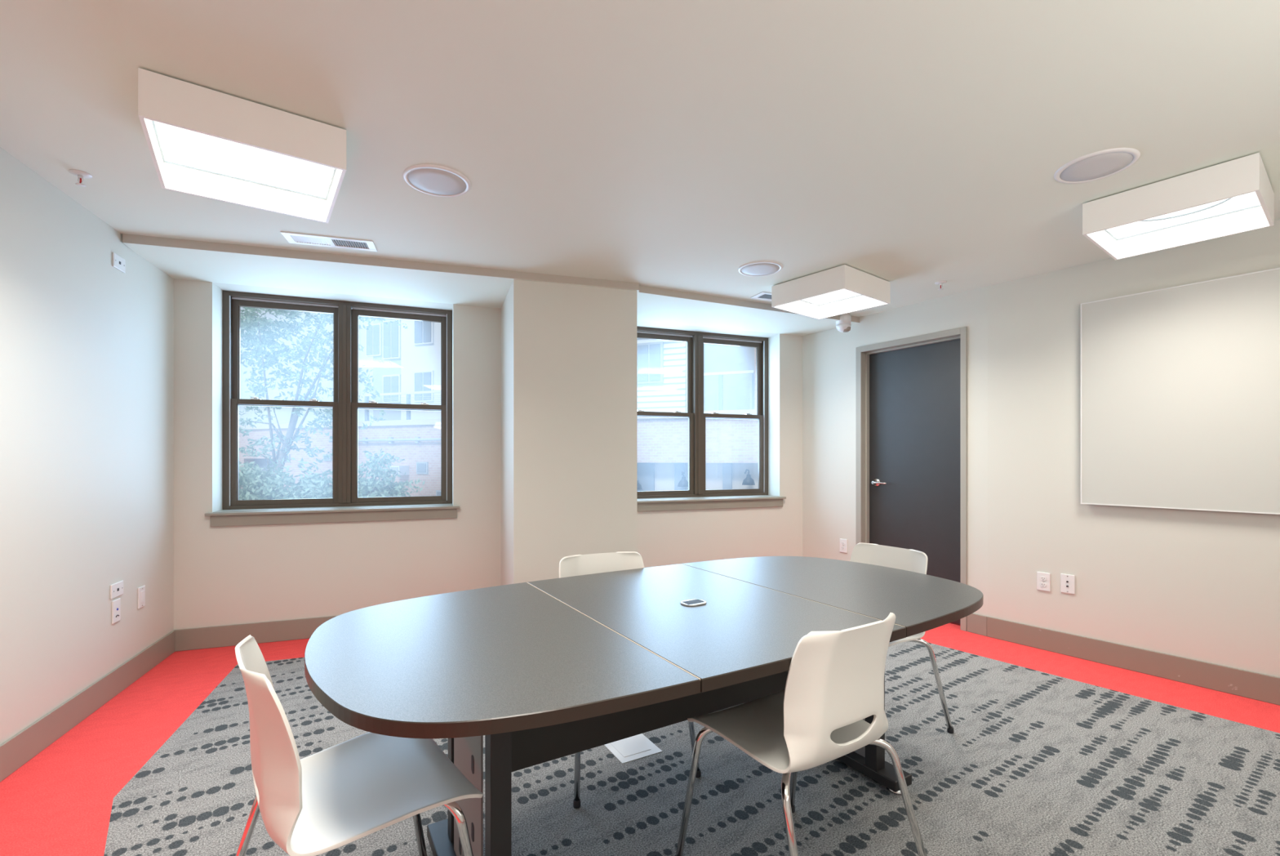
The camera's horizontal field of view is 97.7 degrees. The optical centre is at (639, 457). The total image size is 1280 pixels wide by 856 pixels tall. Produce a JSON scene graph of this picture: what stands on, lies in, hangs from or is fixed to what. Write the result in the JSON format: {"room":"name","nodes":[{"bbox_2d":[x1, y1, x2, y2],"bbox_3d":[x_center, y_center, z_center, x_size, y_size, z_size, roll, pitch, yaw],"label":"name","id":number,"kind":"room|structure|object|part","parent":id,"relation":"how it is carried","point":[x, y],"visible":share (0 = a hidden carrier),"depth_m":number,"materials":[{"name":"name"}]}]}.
{"room":"conference room","nodes":[
{"label":"conference room","id":0,"kind":"room"},
{"bbox_2d":[0,146,173,744],"bbox_3d":[-2.179,0.032,0.964,0.300,2.447,5.450,0,0,-20],"label":"wall","id":1,"kind":"structure","parent":0,"point":[86,344],"depth_m":2.58,"materials":[{"name":"white paint"}]},
{"bbox_2d":[0,629,175,781],"bbox_3d":[-2.084,1.166,1.159,0.012,0.138,5.150,0,0,-20],"label":"baseboard","id":2,"kind":"structure","parent":1,"relation":"attached to","point":[20,748],"depth_m":2.59,"materials":[{"name":"beige paint"}]},
{"bbox_2d":[111,597,120,623],"bbox_3d":[-2.733,0.798,2.920,0.012,0.118,0.073,0,0,-20],"label":"outlet plate","id":3,"kind":"object","parent":1,"relation":"attached to","point":[116,604],"visible":1,"depth_m":2.91,"materials":[{"name":"white plastic"}]},
{"bbox_2d":[110,580,123,599],"bbox_3d":[-2.737,0.689,2.927,0.010,0.073,0.118,0,0,-20],"label":"outlet plate","id":4,"kind":"object","parent":1,"relation":"attached to","point":[116,588],"visible":1,"depth_m":2.91,"materials":[{"name":"white plastic"}]},
{"bbox_2d":[112,252,125,272],"bbox_3d":[-2.744,-1.027,2.945,0.010,0.073,0.118,0,0,-20],"label":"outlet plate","id":5,"kind":"object","parent":1,"relation":"attached to","point":[118,262],"visible":1,"depth_m":2.94,"materials":[{"name":"white plastic"}]},
{"bbox_2d":[137,585,145,608],"bbox_3d":[-2.826,0.788,3.171,0.011,0.118,0.073,0,0,-20],"label":"outlet plate","id":6,"kind":"object","parent":1,"relation":"attached to","point":[141,590],"visible":1,"depth_m":3.16,"materials":[{"name":"white plastic"}]},
{"bbox_2d":[365,317,440,420],"bbox_3d":[-5.185,-5.385,18.702,6.913,8.760,4.080,0,0,21],"label":"building","id":7,"kind":"structure","parent":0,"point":[415,349],"depth_m":17.41,"materials":[{"name":"white"}]},
{"bbox_3d":[-8.713,-3.846,18.242,0.535,0.947,0.030,0,0,21],"label":"pane","id":8,"kind":"part","parent":7,"relation":"part of","materials":[{"name":"clear glass"}]},
{"bbox_3d":[-8.007,-2.224,17.975,0.610,0.792,0.030,0,0,21],"label":"pane","id":9,"kind":"part","parent":7,"relation":"part of","materials":[{"name":"clear glass"}]},
{"bbox_3d":[-8.007,-3.808,17.975,0.610,1.144,0.030,0,0,21],"label":"pane","id":10,"kind":"part","parent":7,"relation":"part of","materials":[{"name":"clear glass"}]},
{"bbox_3d":[-6.633,-2.189,17.084,0.628,0.837,0.030,0,0,21],"label":"pane","id":11,"kind":"part","parent":7,"relation":"part of","materials":[{"name":"clear glass"}]},
{"bbox_3d":[-6.633,-3.979,17.084,0.628,0.903,0.030,0,0,21],"label":"pane","id":12,"kind":"part","parent":7,"relation":"part of","materials":[{"name":"clear glass"}]},
{"bbox_2d":[173,278,802,629],"bbox_3d":[-0.779,0.021,4.550,5.406,2.427,0.300,0,0,-20],"label":"wall","id":13,"kind":"structure","parent":0,"point":[225,575],"depth_m":4.01,"materials":[{"name":"white paint"}]},
{"bbox_2d":[174,615,337,651],"bbox_3d":[-0.725,1.166,4.404,4.807,0.138,0.012,0,0,-20],"label":"baseboard","id":14,"kind":"structure","parent":13,"relation":"attached to","point":[191,638],"depth_m":3.70,"materials":[{"name":"beige paint"}]},
{"bbox_2d":[204,290,459,526],"bbox_3d":[-2.125,-0.348,4.021,1.565,1.591,0.325,0,0,-20],"label":"window","id":15,"kind":"structure","parent":13,"relation":"in","point":[345,405],"depth_m":4.06,"materials":[{"name":"brown metal"}]},
{"bbox_3d":[-2.514,-0.040,3.978,0.665,0.737,0.034,0,0,-20],"label":"sash","id":16,"kind":"part","parent":15,"relation":"part of","materials":[{"name":"clear glass"}]},
{"bbox_3d":[-2.528,-0.735,4.014,0.665,0.737,0.034,0,0,-20],"label":"sash","id":17,"kind":"part","parent":15,"relation":"part of","materials":[{"name":"clear glass"}]},
{"bbox_3d":[-2.111,0.400,3.985,1.565,0.094,0.247,0,0,-20],"label":"sill","id":18,"kind":"part","parent":15,"relation":"part of","materials":[{"name":"beige paint"}]},
{"bbox_3d":[-1.816,-0.040,4.238,0.665,0.737,0.034,0,0,-20],"label":"sash","id":19,"kind":"part","parent":15,"relation":"part of","materials":[{"name":"clear glass"}]},
{"bbox_3d":[-1.829,-0.735,4.273,0.665,0.737,0.034,0,0,-20],"label":"sash","id":20,"kind":"part","parent":15,"relation":"part of","materials":[{"name":"clear glass"}]},
{"bbox_2d":[122,233,859,335],"bbox_3d":[-0.531,-1.168,4.050,4.964,0.048,0.811,0,0,-20],"label":"soffit","id":21,"kind":"object","parent":13,"relation":"attached to","point":[180,259],"depth_m":3.61,"materials":[{"name":"white paint"}]},
{"bbox_2d":[636,326,786,511],"bbox_3d":[0.562,-0.348,5.019,1.548,1.591,0.325,0,0,-20],"label":"window","id":22,"kind":"structure","parent":13,"relation":"in","point":[696,497],"depth_m":5.08,"materials":[{"name":"brown metal"}]},
{"bbox_3d":[0.164,-0.735,5.013,0.656,0.737,0.034,0,0,-20],"label":"sash","id":23,"kind":"part","parent":22,"relation":"part of","materials":[{"name":"clear glass"}]},
{"bbox_3d":[0.177,-0.040,4.978,0.656,0.737,0.034,0,0,-20],"label":"sash","id":24,"kind":"part","parent":22,"relation":"part of","materials":[{"name":"glass"}]},
{"bbox_3d":[0.576,0.400,4.982,1.548,0.094,0.247,0,0,-20],"label":"sill","id":25,"kind":"part","parent":22,"relation":"part of","materials":[{"name":"beige paint"}]},
{"bbox_3d":[0.854,-0.735,5.270,0.656,0.737,0.034,0,0,-20],"label":"sash","id":26,"kind":"part","parent":22,"relation":"part of","materials":[{"name":"clear glass"}]},
{"bbox_3d":[0.867,-0.040,5.234,0.656,0.737,0.034,0,0,-20],"label":"sash","id":27,"kind":"part","parent":22,"relation":"part of","materials":[{"name":"glass"}]},
{"bbox_2d":[501,279,636,585],"bbox_3d":[-0.544,0.045,4.057,0.825,2.379,0.792,0,0,-20],"label":"wall column","id":28,"kind":"structure","parent":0,"point":[569,352],"depth_m":3.70,"materials":[{"name":"white paint"}]},
{"bbox_2d":[0,0,1279,316],"bbox_3d":[0.760,-1.267,2.252,6.678,0.150,5.650,0,0,-21],"label":"ceiling","id":29,"kind":"structure","parent":0,"point":[912,145],"depth_m":1.96,"materials":[{"name":"white paint"}]},
{"bbox_2d":[68,168,92,186],"bbox_3d":[-2.346,-1.167,2.345,0.072,0.049,0.072,0,0,0],"label":"sprinkler","id":30,"kind":"object","parent":29,"relation":"attached to","point":[80,174],"visible":1,"depth_m":2.34,"materials":[{"name":"white metal"}]},
{"bbox_2d":[137,67,346,223],"bbox_3d":[-1.456,-1.117,2.093,0.565,0.150,0.565,0,0,-35],"label":"ceiling light","id":31,"kind":"object","parent":29,"relation":"attached to","point":[202,141],"visible":1,"depth_m":2.02,"materials":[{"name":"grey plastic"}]},
{"bbox_2d":[154,120,333,198],"bbox_3d":[-1.456,-1.149,2.093,0.541,0.003,0.541,0,0,-35],"label":"diffuser","id":32,"kind":"object","parent":31,"relation":"attached to","point":[181,148],"depth_m":2.17,"materials":[{"name":"white plastic"}]},
{"bbox_2d":[280,231,377,251],"bbox_3d":[-1.702,-1.189,3.079,0.445,0.006,0.155,0,0,-17],"label":"ceiling vent","id":33,"kind":"object","parent":29,"relation":"in","point":[292,237],"visible":1,"depth_m":3.07,"materials":[{"name":"white plastic"}]},
{"bbox_2d":[290,235,330,244],"bbox_3d":[-1.796,-1.188,3.051,0.171,0.005,0.099,0,0,-17],"label":"grille","id":34,"kind":"object","parent":33,"relation":"attached to","point":[302,239],"depth_m":3.05,"materials":[{"name":"white plastic"}]},
{"bbox_2d":[332,239,368,248],"bbox_3d":[-1.607,-1.188,3.107,0.164,0.005,0.099,0,0,-17],"label":"grille","id":35,"kind":"object","parent":33,"relation":"attached to","point":[344,243],"depth_m":3.11,"materials":[{"name":"white plastic"}]},
{"bbox_2d":[402,164,471,196],"bbox_3d":[-0.872,-1.188,2.408,0.278,0.008,0.278,0,0,0],"label":"ceiling speaker","id":36,"kind":"object","parent":29,"relation":"attached to","point":[428,179],"visible":1,"depth_m":2.39,"materials":[{"name":"white plastic"}]},
{"bbox_2d":[737,260,782,275],"bbox_3d":[0.757,-1.188,3.520,0.278,0.008,0.278,0,0,0],"label":"ceiling speaker","id":37,"kind":"object","parent":29,"relation":"attached to","point":[761,268],"visible":1,"depth_m":3.50,"materials":[{"name":"white plastic"}]},
{"bbox_2d":[741,262,779,275],"bbox_3d":[0.757,-1.186,3.520,0.240,0.005,0.240,0,0,0],"label":"grille","id":38,"kind":"object","parent":37,"relation":"attached to","point":[748,268],"depth_m":3.51,"materials":[{"name":"grey"}]},
{"bbox_2d":[750,291,771,300],"bbox_3d":[1.055,-1.189,4.165,0.445,0.006,0.155,0,0,-22],"label":"ceiling vent","id":39,"kind":"object","parent":29,"relation":"in","point":[762,295],"visible":0.34,"depth_m":4.12,"materials":[{"name":"white plastic"}]},
{"bbox_2d":[771,264,890,319],"bbox_3d":[1.300,-1.117,3.820,0.555,0.150,0.555,0,0,-39],"label":"ceiling light","id":40,"kind":"object","parent":29,"relation":"attached to","point":[842,289],"visible":1,"depth_m":3.75,"materials":[{"name":"grey plastic"}]},
{"bbox_2d":[802,288,860,304],"bbox_3d":[1.300,-1.149,3.820,0.531,0.003,0.531,0,0,-38],"label":"diffuser","id":41,"kind":"object","parent":40,"relation":"attached to","point":[842,295],"depth_m":4.00,"materials":[{"name":"white plastic"}]},
{"bbox_2d":[835,313,851,332],"bbox_3d":[1.703,-1.121,4.680,0.120,0.142,0.120,0,0,0],"label":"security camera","id":42,"kind":"object","parent":29,"relation":"attached to","point":[843,325],"visible":0.98,"depth_m":4.63,"materials":[{"name":"white plastic"}]},
{"bbox_2d":[934,280,946,289],"bbox_3d":[2.044,-1.167,3.800,0.072,0.049,0.072,0,0,0],"label":"sprinkler","id":43,"kind":"object","parent":29,"relation":"attached to","point":[940,282],"visible":1,"depth_m":3.79,"materials":[{"name":"white plastic"}]},
{"bbox_2d":[1053,147,1140,183],"bbox_3d":[1.862,-1.188,2.286,0.274,0.008,0.274,0,0,0],"label":"ceiling speaker","id":44,"kind":"object","parent":29,"relation":"attached to","point":[1098,165],"visible":1,"depth_m":2.27,"materials":[{"name":"white plastic"}]},
{"bbox_2d":[1082,152,1274,260],"bbox_3d":[2.456,-1.117,2.560,0.555,0.150,0.555,0,0,-38],"label":"ceiling light","id":45,"kind":"object","parent":29,"relation":"attached to","point":[1236,196],"visible":1,"depth_m":2.53,"materials":[{"name":"grey plastic"}]},
{"bbox_2d":[1106,191,1260,239],"bbox_3d":[2.456,-1.149,2.560,0.531,0.003,0.531,0,0,-38],"label":"diffuser","id":46,"kind":"object","parent":45,"relation":"attached to","point":[1246,202],"depth_m":2.63,"materials":[{"name":"white plastic"}]},
{"bbox_2d":[0,622,1279,855],"bbox_3d":[0.810,1.235,1.993,7.580,0.001,6.506,0,0,0],"label":"floor","id":47,"kind":"structure","parent":0,"point":[1047,753],"depth_m":2.15,"materials":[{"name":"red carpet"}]},
{"bbox_2d":[235,634,483,855],"bbox_3d":[-0.701,0.830,1.333,0.552,0.810,0.513,0,0,-39],"label":"chair","id":48,"kind":"object","parent":47,"relation":"on","point":[349,790],"visible":0.96,"depth_m":1.27,"materials":[{"name":"white plastic"}]},
{"bbox_3d":[-0.936,1.014,1.388,0.267,0.425,0.062,0,0,-5],"label":"leg","id":49,"kind":"part","parent":48,"relation":"part of","materials":[{"name":"silver metal"}]},
{"bbox_3d":[-0.669,1.007,1.597,0.052,0.436,0.203,0,0,2],"label":"leg","id":50,"kind":"part","parent":48,"relation":"part of","materials":[{"name":"silver metal"}]},
{"bbox_3d":[-0.437,1.007,1.310,0.203,0.436,0.052,0,0,10],"label":"leg","id":51,"kind":"part","parent":48,"relation":"part of","materials":[{"name":"silver metal"}]},
{"bbox_2d":[559,551,701,808],"bbox_3d":[-0.103,0.830,2.320,0.513,0.810,0.552,0,0,-23],"label":"chair","id":52,"kind":"object","parent":47,"relation":"on","point":[590,563],"visible":0.15,"depth_m":2.47,"materials":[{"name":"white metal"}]},
{"bbox_3d":[-0.198,1.007,2.072,0.052,0.436,0.203,0,0,26],"label":"leg","id":53,"kind":"part","parent":52,"relation":"part of","materials":[{"name":"silver metal"}]},
{"bbox_3d":[0.142,1.007,2.216,0.203,0.436,0.052,0,0,18],"label":"leg","id":54,"kind":"part","parent":52,"relation":"part of","materials":[{"name":"silver metal"}]},
{"bbox_2d":[604,733,662,763],"bbox_3d":[-0.048,1.232,2.409,0.190,0.003,0.240,0,0,-29],"label":"floor outlet cover","id":55,"kind":"object","parent":47,"relation":"on","point":[637,746],"visible":0.64,"depth_m":2.37,"materials":[{"name":"white"}]},
{"bbox_3d":[-0.051,1.232,2.407,0.128,0.002,0.170,0,0,-29],"label":"folded panel","id":56,"kind":"part","parent":55,"relation":"part of","materials":[{"name":"silver metal"}]},
{"bbox_2d":[304,555,983,855],"bbox_3d":[0.164,0.862,1.935,2.272,0.746,1.160,0,0,-31],"label":"conference table","id":57,"kind":"object","parent":47,"relation":"on","point":[548,669],"visible":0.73,"depth_m":1.61,"materials":[{"name":"grey laminate"}]},
{"bbox_3d":[-0.479,1.194,1.549,0.100,0.038,0.630,0,0,-31],"label":"table leg","id":58,"kind":"part","parent":57,"relation":"part of","materials":[{"name":"black"}]},
{"bbox_3d":[-0.567,0.850,1.741,0.052,0.650,0.050,0,0,-31],"label":"post","id":59,"kind":"part","parent":57,"relation":"part of","materials":[{"name":"black metal"}]},
{"bbox_3d":[-0.478,0.850,1.549,0.005,0.647,0.300,0,0,-31],"label":"panel","id":60,"kind":"part","parent":57,"relation":"part of","materials":[{"name":"grey"}]},
{"bbox_3d":[-0.350,0.850,1.381,0.052,0.650,0.050,0,0,-31],"label":"post","id":61,"kind":"part","parent":57,"relation":"part of","materials":[{"name":"black metal"}]},
{"bbox_3d":[-0.485,0.510,1.545,0.759,0.030,1.144,0,0,-31],"label":"tabletop panel","id":62,"kind":"part","parent":57,"relation":"part of","materials":[{"name":"grey laminate"}]},
{"bbox_3d":[0.164,0.713,1.935,1.320,0.375,0.024,0,0,-31],"label":"modesty panel","id":63,"kind":"part","parent":57,"relation":"part of","materials":[{"name":"black"}]},
{"bbox_3d":[0.164,0.510,1.935,0.747,0.030,1.160,0,0,-31],"label":"tabletop panel","id":64,"kind":"part","parent":57,"relation":"part of","materials":[{"name":"grey laminate"}]},
{"bbox_3d":[0.813,0.510,2.325,0.759,0.030,1.144,0,0,-31],"label":"tabletop panel","id":65,"kind":"part","parent":57,"relation":"part of","materials":[{"name":"grey laminate"}]},
{"bbox_3d":[0.806,0.850,2.321,0.005,0.647,0.300,0,0,-31],"label":"panel","id":66,"kind":"part","parent":57,"relation":"part of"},
{"bbox_3d":[0.807,1.194,2.321,0.100,0.038,0.630,0,0,-31],"label":"table leg","id":67,"kind":"part","parent":57,"relation":"part of","materials":[{"name":"black metal"}]},
{"bbox_3d":[0.894,0.850,2.129,0.052,0.650,0.050,0,0,-31],"label":"post","id":68,"kind":"part","parent":57,"relation":"part of","materials":[{"name":"black metal"}]},
{"bbox_2d":[675,612,926,855],"bbox_3d":[0.462,0.830,1.606,0.513,0.810,0.552,0,0,-32],"label":"chair","id":69,"kind":"object","parent":47,"relation":"on","point":[835,680],"visible":1,"depth_m":1.45,"materials":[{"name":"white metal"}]},
{"bbox_3d":[0.204,1.007,1.670,0.203,0.436,0.052,0,0,9],"label":"leg","id":70,"kind":"part","parent":69,"relation":"part of","materials":[{"name":"silver metal"}]},
{"bbox_3d":[0.379,1.014,1.379,0.062,0.425,0.267,0,0,2],"label":"leg","id":71,"kind":"part","parent":69,"relation":"part of","materials":[{"name":"silver metal"}]},
{"bbox_3d":[0.518,1.007,1.866,0.052,0.436,0.203,0,0,17],"label":"leg","id":72,"kind":"part","parent":69,"relation":"part of","materials":[{"name":"silver metal"}]},
{"bbox_3d":[0.702,1.014,1.581,0.267,0.425,0.062,0,0,24],"label":"leg","id":73,"kind":"part","parent":69,"relation":"part of","materials":[{"name":"silver metal"}]},
{"bbox_2d":[849,542,953,733],"bbox_3d":[1.047,0.830,2.585,0.552,0.810,0.513,0,0,-32],"label":"chair","id":74,"kind":"object","parent":47,"relation":"on","point":[908,559],"visible":0.23,"depth_m":2.62,"materials":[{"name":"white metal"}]},
{"bbox_3d":[1.274,1.014,2.502,0.267,0.425,0.062,0,0,2],"label":"leg","id":75,"kind":"part","parent":74,"relation":"part of","materials":[{"name":"silver metal"}]},
{"bbox_2d":[802,285,987,616],"bbox_3d":[2.026,0.021,4.598,0.140,2.427,1.631,0,0,-33],"label":"wall","id":76,"kind":"structure","parent":0,"point":[828,356],"depth_m":4.82,"materials":[{"name":"white paint"}]},
{"bbox_2d":[840,537,847,552],"bbox_3d":[1.767,0.763,4.860,0.012,0.118,0.073,0,0,-33],"label":"outlet plate","id":77,"kind":"object","parent":76,"relation":"attached to","point":[843,542],"visible":1,"depth_m":4.86,"materials":[{"name":"white plastic"}]},
{"bbox_2d":[855,326,967,631],"bbox_3d":[2.143,0.149,4.407,0.152,2.172,0.909,0,0,-33],"label":"door","id":78,"kind":"structure","parent":76,"relation":"in","point":[911,393],"depth_m":4.39,"materials":[{"name":"grey paint"}]},
{"bbox_3d":[1.983,0.205,4.632,0.066,0.068,0.155,0,0,-33],"label":"handle","id":79,"kind":"part","parent":78,"relation":"part of","materials":[{"name":"silver metal"}]},
{"bbox_2d":[966,613,986,635],"bbox_3d":[2.368,1.166,3.928,0.012,0.138,0.134,0,0,-33],"label":"baseboard","id":80,"kind":"structure","parent":76,"relation":"attached to","point":[975,623],"depth_m":3.92,"materials":[{"name":"beige paint"}]},
{"bbox_2d":[987,219,1279,677],"bbox_3d":[3.714,0.021,2.353,0.300,2.427,4.000,0,0,-36],"label":"wall","id":81,"kind":"structure","parent":0,"point":[1203,585],"depth_m":3.39,"materials":[{"name":"white paint"}]},
{"bbox_2d":[1036,571,1050,591],"bbox_3d":[2.601,0.797,3.604,0.012,0.118,0.073,0,0,-36],"label":"outlet plate","id":82,"kind":"object","parent":81,"relation":"attached to","point":[1043,579],"visible":1,"depth_m":3.60,"materials":[{"name":"white plastic"}]},
{"bbox_2d":[1040,576,1046,580],"bbox_3d":[2.598,0.777,3.602,0.003,0.029,0.034,0,0,-36],"label":"receptacle","id":83,"kind":"object","parent":82,"relation":"attached to","point":[1042,578],"depth_m":3.60,"materials":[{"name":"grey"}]},
{"bbox_2d":[1040,582,1046,586],"bbox_3d":[2.598,0.817,3.602,0.003,0.029,0.034,0,0,-36],"label":"receptacle","id":84,"kind":"object","parent":82,"relation":"attached to","point":[1042,584],"depth_m":3.60,"materials":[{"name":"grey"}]},
{"bbox_2d":[1060,573,1075,594],"bbox_3d":[2.676,0.788,3.499,0.014,0.118,0.073,0,0,-36],"label":"outlet plate","id":85,"kind":"object","parent":81,"relation":"attached to","point":[1067,580],"visible":1,"depth_m":3.50,"materials":[{"name":"white plastic"}]},
{"bbox_2d":[986,616,1279,705],"bbox_3d":[3.500,1.166,2.381,0.012,0.138,3.700,0,0,-36],"label":"baseboard","id":86,"kind":"structure","parent":81,"relation":"attached to","point":[1250,684],"depth_m":3.20,"materials":[{"name":"beige paint"}]},
{"bbox_2d":[1080,267,1279,514],"bbox_3d":[3.426,-0.331,2.453,0.046,1.222,2.420,0,0,-36],"label":"whiteboard","id":87,"kind":"object","parent":81,"relation":"attached to","point":[1180,384],"visible":1,"depth_m":3.05,"materials":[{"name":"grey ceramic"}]},
{"label":"outside","id":88,"kind":"structure","parent":0,"visible":0},
{"bbox_3d":[-5.000,2.335,27.875,70.000,0.200,44.250,0,0,0],"label":"ground","id":89,"kind":"structure","parent":88,"visible":0},
{"bbox_2d":[239,457,366,499],"bbox_3d":[-5.110,1.114,8.008,2.866,2.246,1.648,0,0,0],"label":"shrub","id":90,"kind":"object","parent":89,"relation":"on","point":[313,485],"visible":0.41,"depth_m":7.92,"materials":[{"name":"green plant"}]},
{"bbox_2d":[239,306,408,490],"bbox_3d":[-6.160,-0.587,9.985,3.583,5.704,3.706,0,0,-39],"label":"tree","id":91,"kind":"object","parent":89,"relation":"on","point":[267,339],"visible":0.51,"depth_m":9.54,"materials":[{"name":"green plant"}]},
{"bbox_2d":[358,448,424,497],"bbox_3d":[-3.699,1.046,8.047,1.196,2.385,1.041,0,0,0],"label":"shrub","id":92,"kind":"object","parent":89,"relation":"on","point":[370,486],"visible":0.56,"depth_m":7.93,"materials":[{"name":"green plant"}]},
{"bbox_2d":[239,408,758,499],"bbox_3d":[-7.509,0.615,15.944,34.000,3.240,1.280,0,0,21],"label":"wall","id":93,"kind":"structure","parent":89,"relation":"on","point":[731,445],"depth_m":12.91,"materials":[{"name":"brick"}]},
{"bbox_2d":[328,436,440,443],"bbox_3d":[-5.869,-0.474,14.650,5.997,0.160,0.165,0,0,21],"label":"pipe","id":94,"kind":"object","parent":93,"relation":"attached to","point":[390,439],"visible":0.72,"depth_m":14.82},
{"bbox_2d":[390,465,408,475],"bbox_3d":[-6.329,0.329,14.708,0.314,0.247,0.360,0,0,21],"label":"air conditioner","id":95,"kind":"object","parent":93,"relation":"attached to","point":[402,468],"visible":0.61,"depth_m":14.58,"materials":[{"name":"white metal"}]},
{"bbox_2d":[390,466,398,474],"bbox_3d":[-6.390,0.329,14.545,0.254,0.187,0.010,0,0,21],"label":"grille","id":96,"kind":"object","parent":95,"relation":"attached to","point":[396,468],"depth_m":14.52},
{"bbox_2d":[364,390,440,421],"bbox_3d":[-6.197,-1.384,14.969,2.998,0.758,0.080,0,0,21],"label":"balcony railing","id":97,"kind":"object","parent":93,"relation":"on","point":[408,397],"visible":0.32,"depth_m":14.97,"materials":[{"name":"white"}]},
{"bbox_3d":[-7.562,-1.354,15.483,0.080,0.698,0.080,0,0,21],"label":"post","id":98,"kind":"part","parent":97,"relation":"part of","materials":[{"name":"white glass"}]},
{"bbox_3d":[-6.197,-1.733,14.969,2.918,0.060,0.060,0,0,21],"label":"rail","id":99,"kind":"part","parent":97,"relation":"part of","materials":[{"name":"white metal"}]},
{"bbox_3d":[-6.197,-1.354,14.969,0.080,0.698,0.080,0,0,21],"label":"post","id":100,"kind":"part","parent":97,"relation":"part of","materials":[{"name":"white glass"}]},
{"bbox_3d":[-5.710,0.260,14.622,0.278,0.235,0.015,0,0,21],"label":"pane","id":101,"kind":"part","parent":93,"relation":"part of","materials":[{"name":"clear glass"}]},
{"bbox_2d":[636,475,642,488],"bbox_3d":[-0.064,0.546,12.823,0.280,0.338,0.410,0,0,21],"label":"wall lamp","id":102,"kind":"object","parent":93,"relation":"attached to","point":[638,485],"visible":0.35,"depth_m":12.68,"materials":[{"name":"black"}]},
{"bbox_2d":[677,471,688,486],"bbox_3d":[0.988,0.468,12.426,0.280,0.338,0.410,0,0,21],"label":"wall lamp","id":103,"kind":"object","parent":93,"relation":"attached to","point":[683,482],"visible":0.95,"depth_m":12.29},
{"bbox_3d":[0.965,0.527,12.365,0.280,0.220,0.280,0,0,21],"label":"lamp shade","id":104,"kind":"part","parent":103,"relation":"part of","materials":[{"name":"black"}]},
{"bbox_2d":[703,369,754,409],"bbox_3d":[1.730,-1.422,11.981,1.500,0.833,0.080,0,0,21],"label":"balcony railing","id":105,"kind":"object","parent":93,"relation":"on","point":[720,374],"visible":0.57,"depth_m":11.93,"materials":[{"name":"white metal"}]},
{"bbox_3d":[1.730,-1.392,11.981,0.080,0.773,0.080,0,0,21],"label":"post","id":106,"kind":"part","parent":105,"relation":"part of","materials":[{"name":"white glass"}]},
{"bbox_3d":[1.730,-1.808,11.981,1.420,0.060,0.060,0,0,21],"label":"rail","id":107,"kind":"part","parent":105,"relation":"part of","materials":[{"name":"white"}]},
{"bbox_3d":[2.394,-1.392,11.730,0.080,0.773,0.080,0,0,21],"label":"post","id":108,"kind":"part","parent":105,"relation":"part of","materials":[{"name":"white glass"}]},
{"bbox_2d":[742,468,755,484],"bbox_3d":[2.326,0.401,11.922,0.280,0.338,0.410,0,0,21],"label":"wall lamp","id":109,"kind":"object","parent":93,"relation":"attached to","point":[748,480],"visible":1,"depth_m":11.79,"materials":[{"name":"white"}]},
{"bbox_3d":[2.303,0.460,11.861,0.280,0.220,0.280,0,0,21],"label":"lamp shade","id":110,"kind":"part","parent":109,"relation":"part of","materials":[{"name":"black"}]},
{"bbox_2d":[636,337,755,411],"bbox_3d":[2.092,-4.385,12.740,6.356,6.760,1.945,0,0,21],"label":"building","id":111,"kind":"structure","parent":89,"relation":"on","point":[661,365],"depth_m":12.54,"materials":[{"name":"white"}]},
{"bbox_3d":[0.199,-2.119,12.456,0.531,0.804,0.030,0,0,21],"label":"pane","id":112,"kind":"part","parent":111,"relation":"part of","materials":[{"name":"clear glass"}]}
]}

